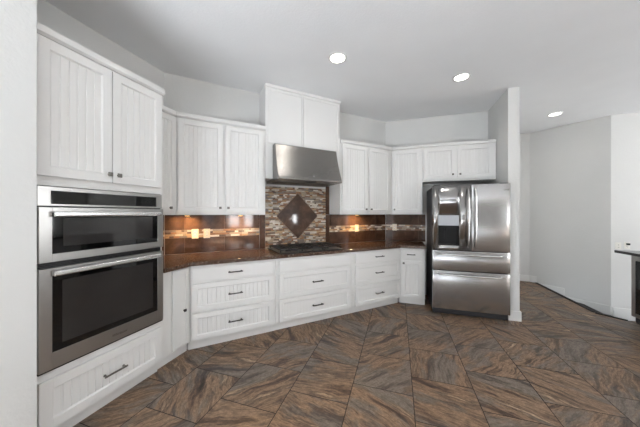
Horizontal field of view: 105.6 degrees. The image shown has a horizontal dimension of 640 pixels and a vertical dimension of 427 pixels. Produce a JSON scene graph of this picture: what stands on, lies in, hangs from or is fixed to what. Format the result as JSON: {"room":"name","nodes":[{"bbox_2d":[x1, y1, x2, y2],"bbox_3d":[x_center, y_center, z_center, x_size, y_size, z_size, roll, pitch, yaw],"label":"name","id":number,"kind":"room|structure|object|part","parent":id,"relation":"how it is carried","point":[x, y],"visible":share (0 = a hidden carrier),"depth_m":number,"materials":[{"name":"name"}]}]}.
{"room":"kitchen","nodes":[
{"label":"kitchen","id":0,"kind":"room"},
{"bbox_2d":[0,0,36,426],"bbox_3d":[-1.916,-0.125,1.342,0.739,3.050,0.185,0,0,18],"label":"wall","id":1,"kind":"structure","parent":0,"point":[18,18],"depth_m":1.25,"materials":[{"name":"paint"}]},
{"bbox_2d":[37,0,163,105],"bbox_3d":[-2.889,-0.125,-0.281,0.120,3.050,6.700,0,0,18],"label":"wall","id":2,"kind":"structure","parent":0,"point":[48,15],"depth_m":2.19,"materials":[{"name":"paint"}]},
{"bbox_2d":[162,215,163,254],"bbox_3d":[-1.899,0.251,2.586,0.012,0.467,0.524,0,0,18],"label":"tile backsplash","id":3,"kind":"structure","parent":2,"relation":"attached to","point":[163,215],"depth_m":2.83,"materials":[{"name":"tile"}]},
{"bbox_2d":[162,105,175,214],"bbox_3d":[-1.726,-0.539,2.529,0.370,1.108,0.532,0,0,18],"label":"upper cabinet","id":4,"kind":"object","parent":2,"relation":"attached to","point":[168,115],"visible":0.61,"depth_m":2.52,"materials":[{"name":"paint"}]},
{"bbox_3d":[-1.614,-1.067,2.428,0.042,0.052,0.408,0,0,18],"label":"crown","id":5,"kind":"part","parent":4,"relation":"part of","materials":[{"name":"paint"}]},
{"bbox_2d":[164,73,384,254],"bbox_3d":[-0.348,-0.125,3.669,3.380,3.050,0.120,0,0,-27],"label":"wall","id":6,"kind":"structure","parent":0,"point":[182,94],"depth_m":3.17,"materials":[{"name":"paint"}]},
{"bbox_2d":[165,215,258,254],"bbox_3d":[-1.325,0.251,3.092,1.102,0.467,0.012,0,0,-27],"label":"tile backsplash","id":7,"kind":"structure","parent":6,"relation":"attached to","point":[227,232],"depth_m":3.07,"materials":[{"name":"tile"}]},
{"bbox_2d":[192,229,197,238],"bbox_3d":[-1.529,0.248,2.974,0.074,0.115,0.008,0,0,-27],"label":"wall plate","id":8,"kind":"object","parent":7,"relation":"attached to","point":[194,231],"visible":1,"depth_m":2.97,"materials":[{"name":"beige plastic"}]},
{"bbox_2d":[204,229,209,237],"bbox_3d":[-1.413,0.248,3.034,0.074,0.115,0.008,0,0,-27],"label":"wall plate","id":9,"kind":"object","parent":7,"relation":"attached to","point":[206,231],"visible":1,"depth_m":3.03,"materials":[{"name":"beige plastic"}]},
{"bbox_2d":[175,112,265,214],"bbox_3d":[-1.243,-0.539,2.929,1.104,1.108,0.370,0,0,-27],"label":"upper cabinet","id":10,"kind":"object","parent":6,"relation":"attached to","point":[220,163],"visible":0.99,"depth_m":2.80,"materials":[{"name":"paint"}]},
{"bbox_3d":[-1.327,-0.519,2.718,0.448,1.012,0.018,0,0,-27],"label":"door","id":11,"kind":"part","parent":10,"relation":"part of","materials":[{"name":"paint"}]},
{"bbox_3d":[-1.124,-1.067,2.836,0.979,0.052,0.042,0,0,-27],"label":"crown","id":12,"kind":"part","parent":10,"relation":"part of","materials":[{"name":"paint"}]},
{"bbox_3d":[-0.906,-0.519,2.935,0.435,1.012,0.018,0,0,-27],"label":"door","id":13,"kind":"part","parent":10,"relation":"part of","materials":[{"name":"paint"}]},
{"bbox_2d":[259,186,328,248],"bbox_3d":[-0.343,0.026,3.596,1.099,0.913,0.015,0,0,-27],"label":"backsplash","id":14,"kind":"structure","parent":6,"relation":"attached to","point":[292,215],"depth_m":3.57,"materials":[{"name":"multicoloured tile"}]},
{"bbox_2d":[260,82,340,181],"bbox_3d":[-0.267,-1.045,3.450,1.112,1.200,0.336,0,0,-27],"label":"upper cabinet","id":15,"kind":"object","parent":6,"relation":"attached to","point":[292,117],"visible":0.82,"depth_m":3.26,"materials":[{"name":"paint"}]},
{"bbox_3d":[-0.446,-1.240,3.182,0.480,0.689,0.012,0,0,-27],"label":"panel","id":16,"kind":"part","parent":15,"relation":"part of","materials":[{"name":"paint"}]},
{"bbox_3d":[-0.199,-1.625,3.317,1.112,0.040,0.038,0,0,-27],"label":"crown","id":17,"kind":"part","parent":15,"relation":"part of","materials":[{"name":"paint"}]},
{"bbox_2d":[267,143,341,186],"bbox_3d":[-0.223,-0.639,3.350,0.896,0.484,0.550,0,0,-27],"label":"range hood","id":18,"kind":"object","parent":15,"relation":"attached to","point":[292,165],"visible":0.97,"depth_m":3.16,"materials":[{"name":"metal"}]},
{"bbox_3d":[0.022,-1.240,3.422,0.548,0.689,0.012,0,0,-27],"label":"panel","id":19,"kind":"part","parent":15,"relation":"part of","materials":[{"name":"paint"}]},
{"bbox_2d":[329,214,385,243],"bbox_3d":[0.664,0.251,4.114,1.161,0.467,0.012,0,0,-27],"label":"tile backsplash","id":20,"kind":"structure","parent":6,"relation":"attached to","point":[371,226],"depth_m":4.09,"materials":[{"name":"tile"}]},
{"bbox_2d":[329,139,391,214],"bbox_3d":[0.747,-0.539,3.952,1.160,1.108,0.370,0,0,-27],"label":"upper cabinet","id":21,"kind":"object","parent":6,"relation":"attached to","point":[365,187],"visible":0.99,"depth_m":3.75,"materials":[{"name":"paint"}]},
{"bbox_3d":[0.530,-0.519,3.673,0.459,1.012,0.018,0,0,-27],"label":"door","id":22,"kind":"part","parent":21,"relation":"part of","materials":[{"name":"paint"}]},
{"bbox_3d":[0.743,-1.067,3.796,1.011,0.052,0.042,0,0,-27],"label":"crown","id":23,"kind":"part","parent":21,"relation":"part of","materials":[{"name":"paint"}]},
{"bbox_3d":[0.956,-0.519,3.892,0.427,1.012,0.018,0,0,-27],"label":"door","id":24,"kind":"part","parent":21,"relation":"part of","materials":[{"name":"paint"}]},
{"bbox_2d":[45,0,639,133],"bbox_3d":[1.863,-1.700,0.242,9.000,0.100,11.000,0,0,18],"label":"ceiling","id":25,"kind":"structure","parent":0,"point":[579,59],"depth_m":2.43,"materials":[{"name":"paint"}]},
{"bbox_2d":[328,52,346,63],"bbox_3d":[0.186,-1.645,2.576,0.196,0.008,0.196,0,0,18],"label":"recessed light","id":26,"kind":"object","parent":25,"relation":"in","point":[336,57],"visible":1,"depth_m":2.56,"materials":[{"name":"paint"}]},
{"bbox_2d":[452,72,470,81],"bbox_3d":[1.710,-1.645,2.938,0.196,0.008,0.196,0,0,18],"label":"recessed light","id":27,"kind":"object","parent":25,"relation":"in","point":[462,76],"visible":1,"depth_m":2.93,"materials":[{"name":"paint"}]},
{"bbox_2d":[547,112,562,116],"bbox_3d":[3.899,-1.645,4.031,0.196,0.008,0.196,0,0,18],"label":"recessed light","id":28,"kind":"object","parent":25,"relation":"in","point":[554,113],"visible":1,"depth_m":4.04,"materials":[{"name":"paint"}]},
{"bbox_2d":[73,281,639,426],"bbox_3d":[1.858,1.450,0.233,8.605,0.100,10.580,0,0,18],"label":"floor","id":29,"kind":"structure","parent":0,"point":[566,364],"depth_m":2.07,"materials":[{"name":"tile"}]},
{"bbox_2d":[37,22,164,426],"bbox_3d":[-1.785,0.153,1.843,0.675,2.492,0.834,0,0,18],"label":"tall cabinet","id":30,"kind":"object","parent":29,"relation":"on","point":[99,122],"visible":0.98,"depth_m":1.66,"materials":[{"name":"paint"}]},
{"bbox_3d":[-1.563,-0.624,1.569,0.018,0.803,0.382,0,0,18],"label":"door","id":31,"kind":"part","parent":30,"relation":"part of","materials":[{"name":"paint"}]},
{"bbox_2d":[37,185,162,376],"bbox_3d":[-1.761,0.386,1.841,0.661,1.094,0.771,0,0,18],"label":"double wall oven","id":32,"kind":"object","parent":30,"relation":"in","point":[100,257],"visible":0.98,"depth_m":1.62,"materials":[{"name":"silver metal"}]},
{"bbox_3d":[-1.506,-0.103,1.759,0.014,0.116,0.771,0,0,18],"label":"control panel","id":33,"kind":"part","parent":32,"relation":"part of","materials":[{"name":"metal"}]},
{"bbox_3d":[-1.503,0.928,1.758,0.022,0.010,0.771,0,0,18],"label":"trim","id":34,"kind":"part","parent":32,"relation":"part of","materials":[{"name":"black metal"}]},
{"bbox_3d":[-1.499,0.623,1.757,0.030,0.598,0.771,0,0,18],"label":"oven door","id":35,"kind":"part","parent":32,"relation":"part of","materials":[{"name":"metal"}]},
{"bbox_3d":[-1.499,0.126,1.757,0.030,0.325,0.771,0,0,18],"label":"microwave door","id":36,"kind":"part","parent":32,"relation":"part of","materials":[{"name":"metal"}]},
{"bbox_3d":[-1.498,-0.097,1.759,0.002,0.080,0.662,0,0,18],"label":"display panel","id":37,"kind":"part","parent":32,"relation":"part of","materials":[{"name":"black glass"}]},
{"bbox_3d":[-1.497,0.598,1.759,0.024,0.454,0.661,0,0,18],"label":"glass","id":38,"kind":"part","parent":32,"relation":"part of","materials":[{"name":"black glass"}]},
{"bbox_3d":[-1.497,0.117,1.759,0.024,0.244,0.661,0,0,18],"label":"glass","id":39,"kind":"part","parent":32,"relation":"part of","materials":[{"name":"black glass"}]},
{"bbox_3d":[-1.464,0.354,1.749,0.040,0.034,0.672,0,0,18],"label":"handle","id":40,"kind":"part","parent":32,"relation":"part of","materials":[{"name":"metal"}]},
{"bbox_3d":[-1.464,0.003,1.749,0.040,0.034,0.672,0,0,18],"label":"handle","id":41,"kind":"part","parent":32,"relation":"part of","materials":[{"name":"metal"}]},
{"bbox_3d":[-1.502,1.135,1.759,0.018,0.300,0.762,0,0,18],"label":"drawer","id":42,"kind":"part","parent":30,"relation":"part of","materials":[{"name":"paint"}]},
{"bbox_3d":[-1.515,-1.067,1.756,0.042,0.052,0.834,0,0,18],"label":"crown","id":43,"kind":"part","parent":30,"relation":"part of","materials":[{"name":"paint"}]},
{"bbox_3d":[-1.475,1.138,1.756,0.032,0.018,0.150,0,0,18],"label":"handle","id":44,"kind":"part","parent":30,"relation":"part of","materials":[{"name":"silver metal"}]},
{"bbox_3d":[-1.444,-0.624,1.939,0.018,0.803,0.384,0,0,18],"label":"door","id":45,"kind":"part","parent":30,"relation":"part of","materials":[{"name":"paint"}]},
{"bbox_2d":[157,267,189,368],"bbox_3d":[-1.593,0.963,2.485,0.648,0.872,0.530,0,0,18],"label":"base cabinet","id":46,"kind":"object","parent":29,"relation":"on","point":[176,284],"visible":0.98,"depth_m":2.28,"materials":[{"name":"paint"}]},
{"bbox_3d":[-1.340,0.912,2.328,0.018,0.740,0.170,0,0,18],"label":"door","id":47,"kind":"part","parent":46,"relation":"part of","materials":[{"name":"paint"}]},
{"bbox_2d":[163,240,426,272],"bbox_3d":[-0.090,0.505,3.232,4.186,0.039,0.888,0,0,-27],"label":"countertop","id":48,"kind":"structure","parent":46,"relation":"on","point":[174,262],"depth_m":2.88,"materials":[{"name":"stone"}]},
{"bbox_2d":[268,242,342,253],"bbox_3d":[-0.197,0.458,3.308,0.893,0.055,0.510,0,0,-27],"label":"gas cooktop","id":49,"kind":"object","parent":48,"relation":"in","point":[320,246],"visible":1,"depth_m":3.20,"materials":[{"name":"black metal"}]},
{"bbox_2d":[187,259,274,349],"bbox_3d":[-1.158,0.963,2.826,1.156,0.872,0.630,0,0,-27],"label":"base cabinet","id":50,"kind":"object","parent":29,"relation":"on","point":[229,301],"visible":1,"depth_m":2.62,"materials":[{"name":"paint"}]},
{"bbox_3d":[-0.920,1.153,2.641,0.839,0.270,0.018,0,0,-27],"label":"drawer","id":51,"kind":"part","parent":50,"relation":"part of","materials":[{"name":"paint"}]},
{"bbox_3d":[-0.920,0.857,2.641,0.839,0.277,0.018,0,0,-27],"label":"drawer","id":52,"kind":"part","parent":50,"relation":"part of","materials":[{"name":"paint"}]},
{"bbox_3d":[-0.920,0.625,2.641,0.839,0.141,0.018,0,0,-27],"label":"drawer","id":53,"kind":"part","parent":50,"relation":"part of","materials":[{"name":"paint"}]},
{"bbox_2d":[274,252,351,329],"bbox_3d":[-0.160,0.963,3.339,1.083,0.872,0.630,0,0,-27],"label":"base cabinet","id":54,"kind":"object","parent":29,"relation":"on","point":[308,289],"visible":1,"depth_m":3.07,"materials":[{"name":"paint"}]},
{"bbox_3d":[-0.036,1.153,3.096,1.004,0.270,0.018,0,0,-27],"label":"drawer","id":55,"kind":"part","parent":54,"relation":"part of","materials":[{"name":"paint"}]},
{"bbox_3d":[-0.036,0.857,3.096,1.004,0.277,0.018,0,0,-27],"label":"drawer","id":56,"kind":"part","parent":54,"relation":"part of","materials":[{"name":"paint"}]},
{"bbox_2d":[350,248,399,312],"bbox_3d":[0.823,0.963,3.844,1.125,0.872,0.630,0,0,-27],"label":"base cabinet","id":57,"kind":"object","parent":29,"relation":"on","point":[375,273],"visible":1,"depth_m":3.53,"materials":[{"name":"paint"}]},
{"bbox_3d":[0.860,1.153,3.556,0.840,0.270,0.018,0,0,-27],"label":"drawer","id":58,"kind":"part","parent":57,"relation":"part of","materials":[{"name":"paint"}]},
{"bbox_3d":[0.860,0.857,3.556,0.840,0.277,0.018,0,0,-27],"label":"drawer","id":59,"kind":"part","parent":57,"relation":"part of","materials":[{"name":"paint"}]},
{"bbox_3d":[0.860,0.625,3.556,0.840,0.141,0.018,0,0,-27],"label":"drawer","id":60,"kind":"part","parent":57,"relation":"part of","materials":[{"name":"paint"}]},
{"bbox_2d":[398,248,424,304],"bbox_3d":[1.377,0.963,3.996,0.597,0.872,0.620,0,0,18],"label":"base cabinet","id":61,"kind":"object","parent":29,"relation":"on","point":[412,261],"visible":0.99,"depth_m":3.71,"materials":[{"name":"paint"}]},
{"bbox_3d":[1.395,0.626,3.708,0.280,0.137,0.018,0,0,18],"label":"drawer","id":62,"kind":"part","parent":61,"relation":"part of","materials":[{"name":"paint"}]},
{"bbox_3d":[1.400,1.002,3.707,0.290,0.560,0.018,0,0,18],"label":"door","id":63,"kind":"part","parent":61,"relation":"part of","materials":[{"name":"paint"}]},
{"bbox_2d":[427,183,509,319],"bbox_3d":[2.111,0.500,3.583,0.912,1.800,0.847,0,0,18],"label":"refrigerator","id":64,"kind":"object","parent":29,"relation":"on","point":[468,226],"visible":1,"depth_m":3.25,"materials":[{"name":"metal"}]},
{"bbox_3d":[1.768,0.095,3.351,0.255,0.138,0.058,0,0,18],"label":"dispenser panel","id":65,"kind":"part","parent":64,"relation":"part of","materials":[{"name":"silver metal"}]},
{"bbox_3d":[1.803,0.056,3.344,0.471,0.888,0.070,0,0,18],"label":"door","id":66,"kind":"part","parent":64,"relation":"part of","materials":[{"name":"metal"}]},
{"bbox_3d":[1.970,0.055,3.225,0.021,0.814,0.080,0,0,18],"label":"handle","id":67,"kind":"part","parent":64,"relation":"part of","materials":[{"name":"metal"}]},
{"bbox_3d":[2.013,1.046,3.277,0.912,0.524,0.070,0,0,18],"label":"drawer","id":68,"kind":"part","parent":64,"relation":"part of","materials":[{"name":"metal"}]},
{"bbox_3d":[2.013,0.641,3.277,0.912,0.266,0.070,0,0,18],"label":"drawer","id":69,"kind":"part","parent":64,"relation":"part of","materials":[{"name":"metal"}]},
{"bbox_3d":[1.995,0.828,3.221,0.779,0.022,0.077,0,0,18],"label":"handle","id":70,"kind":"part","parent":64,"relation":"part of","materials":[{"name":"metal"}]},
{"bbox_3d":[1.995,0.555,3.221,0.779,0.022,0.077,0,0,18],"label":"handle","id":71,"kind":"part","parent":64,"relation":"part of","materials":[{"name":"metal"}]},
{"bbox_3d":[2.050,0.055,3.200,0.021,0.814,0.080,0,0,18],"label":"handle","id":72,"kind":"part","parent":64,"relation":"part of","materials":[{"name":"metal"}]},
{"bbox_3d":[2.239,0.056,3.204,0.437,0.888,0.070,0,0,18],"label":"door","id":73,"kind":"part","parent":64,"relation":"part of","materials":[{"name":"metal"}]},
{"bbox_2d":[595,312,627,320],"bbox_3d":[3.940,1.395,3.290,0.042,0.010,0.283,0,0,-30],"label":"trim","id":74,"kind":"structure","parent":29,"relation":"on","point":[596,312],"depth_m":3.28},
{"bbox_2d":[631,256,639,323],"bbox_3d":[4.186,0.964,2.752,0.570,0.872,0.610,0,0,18],"label":"beverage cooler","id":75,"kind":"object","parent":29,"relation":"on","point":[635,261],"visible":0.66,"depth_m":3.08,"materials":[{"name":"grey glass"}]},
{"bbox_3d":[3.934,0.935,2.833,0.027,0.668,0.504,0,0,18],"label":"glass","id":76,"kind":"part","parent":75,"relation":"part of","materials":[{"name":"black glass"}]},
{"bbox_3d":[3.913,0.961,1.884,0.560,0.878,1.140,0,0,18],"label":"bar cabinet","id":77,"kind":"object","parent":29,"relation":"on","visible":0},
{"bbox_2d":[614,250,639,256],"bbox_3d":[3.971,0.503,2.236,0.705,0.034,1.885,0,0,18],"label":"countertop","id":78,"kind":"structure","parent":77,"relation":"on","point":[627,252],"depth_m":3.09,"materials":[{"name":"black stone"}]},
{"bbox_2d":[385,111,487,294],"bbox_3d":[1.960,-0.125,4.202,1.593,3.050,0.120,0,0,18],"label":"wall","id":79,"kind":"structure","parent":0,"point":[473,126],"depth_m":4.15,"materials":[{"name":"paint"}]},
{"bbox_2d":[386,214,424,241],"bbox_3d":[1.500,0.251,4.279,0.659,0.467,0.012,0,0,18],"label":"tile backsplash","id":80,"kind":"structure","parent":79,"relation":"attached to","point":[410,227],"depth_m":4.27,"materials":[{"name":"tile"}]},
{"bbox_2d":[392,224,396,230],"bbox_3d":[1.327,0.245,4.323,0.074,0.115,0.008,0,0,18],"label":"wall plate","id":81,"kind":"object","parent":80,"relation":"attached to","point":[394,226],"visible":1,"depth_m":4.32,"materials":[{"name":"beige plastic"}]},
{"bbox_2d":[392,145,422,213],"bbox_3d":[1.405,-0.539,4.109,0.580,1.108,0.390,0,0,18],"label":"upper cabinet","id":82,"kind":"object","parent":79,"relation":"attached to","point":[406,160],"visible":0.97,"depth_m":3.94,"materials":[{"name":"paint"}]},
{"bbox_3d":[1.409,-1.067,3.953,0.478,0.052,0.042,0,0,18],"label":"crown","id":83,"kind":"part","parent":82,"relation":"part of","materials":[{"name":"paint"}]},
{"bbox_2d":[422,139,495,183],"bbox_3d":[2.158,-0.799,3.867,0.998,0.588,0.390,0,0,18],"label":"upper cabinet","id":84,"kind":"object","parent":79,"relation":"attached to","point":[465,161],"visible":1,"depth_m":3.71,"materials":[{"name":"paint"}]},
{"bbox_3d":[1.867,-0.782,3.793,0.440,0.485,0.018,0,0,18],"label":"door","id":85,"kind":"part","parent":84,"relation":"part of","materials":[{"name":"paint"}]},
{"bbox_3d":[2.113,-1.067,3.727,0.998,0.052,0.042,0,0,18],"label":"crown","id":86,"kind":"part","parent":84,"relation":"part of","materials":[{"name":"paint"}]},
{"bbox_3d":[2.324,-0.782,3.647,0.464,0.485,0.018,0,0,18],"label":"door","id":87,"kind":"part","parent":84,"relation":"part of","materials":[{"name":"paint"}]},
{"bbox_2d":[488,87,519,310],"bbox_3d":[2.882,-0.125,4.263,0.127,3.050,2.280,0,0,18],"label":"wall","id":88,"kind":"structure","parent":0,"point":[504,115],"depth_m":3.19,"materials":[{"name":"paint"}]},
{"bbox_2d":[508,310,521,321],"bbox_3d":[2.884,1.335,4.244,0.145,0.130,2.276,0,0,18],"label":"baseboard","id":89,"kind":"structure","parent":88,"relation":"attached to","point":[514,315],"depth_m":3.16,"materials":[{"name":"paint"}]},
{"bbox_2d":[520,133,529,274],"bbox_3d":[3.840,0.325,5.216,1.115,3.950,0.120,0,0,18],"label":"wall","id":90,"kind":"structure","parent":0,"point":[524,138],"depth_m":5.02,"materials":[{"name":"paint"}]},
{"bbox_2d":[520,275,529,281],"bbox_3d":[3.809,1.335,5.154,1.057,0.130,0.016,0,0,18],"label":"baseboard","id":91,"kind":"structure","parent":90,"relation":"attached to","point":[522,277],"depth_m":5.01,"materials":[{"name":"paint"}]},
{"bbox_2d":[530,115,610,305],"bbox_3d":[4.648,0.325,4.568,0.120,3.950,1.085,0,0,-31],"label":"wall","id":92,"kind":"structure","parent":0,"point":[570,165],"depth_m":4.44,"materials":[{"name":"paint"}]},
{"bbox_2d":[534,282,595,311],"bbox_3d":[4.120,1.395,4.170,0.047,0.010,1.540,0,0,18],"label":"trim","id":93,"kind":"structure","parent":92,"relation":"attached to","point":[571,300],"depth_m":3.88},
{"bbox_2d":[530,275,610,314],"bbox_3d":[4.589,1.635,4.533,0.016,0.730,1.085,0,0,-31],"label":"baseboard","id":94,"kind":"structure","parent":92,"relation":"attached to","point":[605,309],"depth_m":4.33,"materials":[{"name":"paint"}]},
{"bbox_2d":[580,303,611,315],"bbox_3d":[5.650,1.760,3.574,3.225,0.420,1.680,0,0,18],"label":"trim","id":95,"kind":"structure","parent":0,"point":[580,303],"depth_m":3.96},
{"bbox_2d":[611,112,639,315],"bbox_3d":[6.182,0.325,3.718,2.700,3.950,0.120,0,0,18],"label":"wall","id":96,"kind":"structure","parent":0,"point":[625,128],"depth_m":4.03,"materials":[{"name":"paint"}]},
{"bbox_2d":[615,242,620,248],"bbox_3d":[4.963,0.540,4.042,0.074,0.115,0.008,0,0,18],"label":"wall plate","id":97,"kind":"object","parent":96,"relation":"attached to","point":[617,245],"visible":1,"depth_m":4.04,"materials":[{"name":"white plastic"}]},
{"bbox_2d":[613,307,635,320],"bbox_3d":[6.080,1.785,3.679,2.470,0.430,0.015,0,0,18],"label":"baseboard","id":98,"kind":"structure","parent":96,"relation":"attached to","point":[623,313],"depth_m":4.01,"materials":[{"name":"paint"}]},
{"bbox_2d":[624,242,629,248],"bbox_3d":[5.063,0.525,3.993,0.074,0.115,0.039,0,0,18],"label":"wall plate","id":99,"kind":"object","parent":96,"relation":"attached to","point":[626,244],"visible":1,"depth_m":4.01,"materials":[{"name":"white plastic"}]}
]}

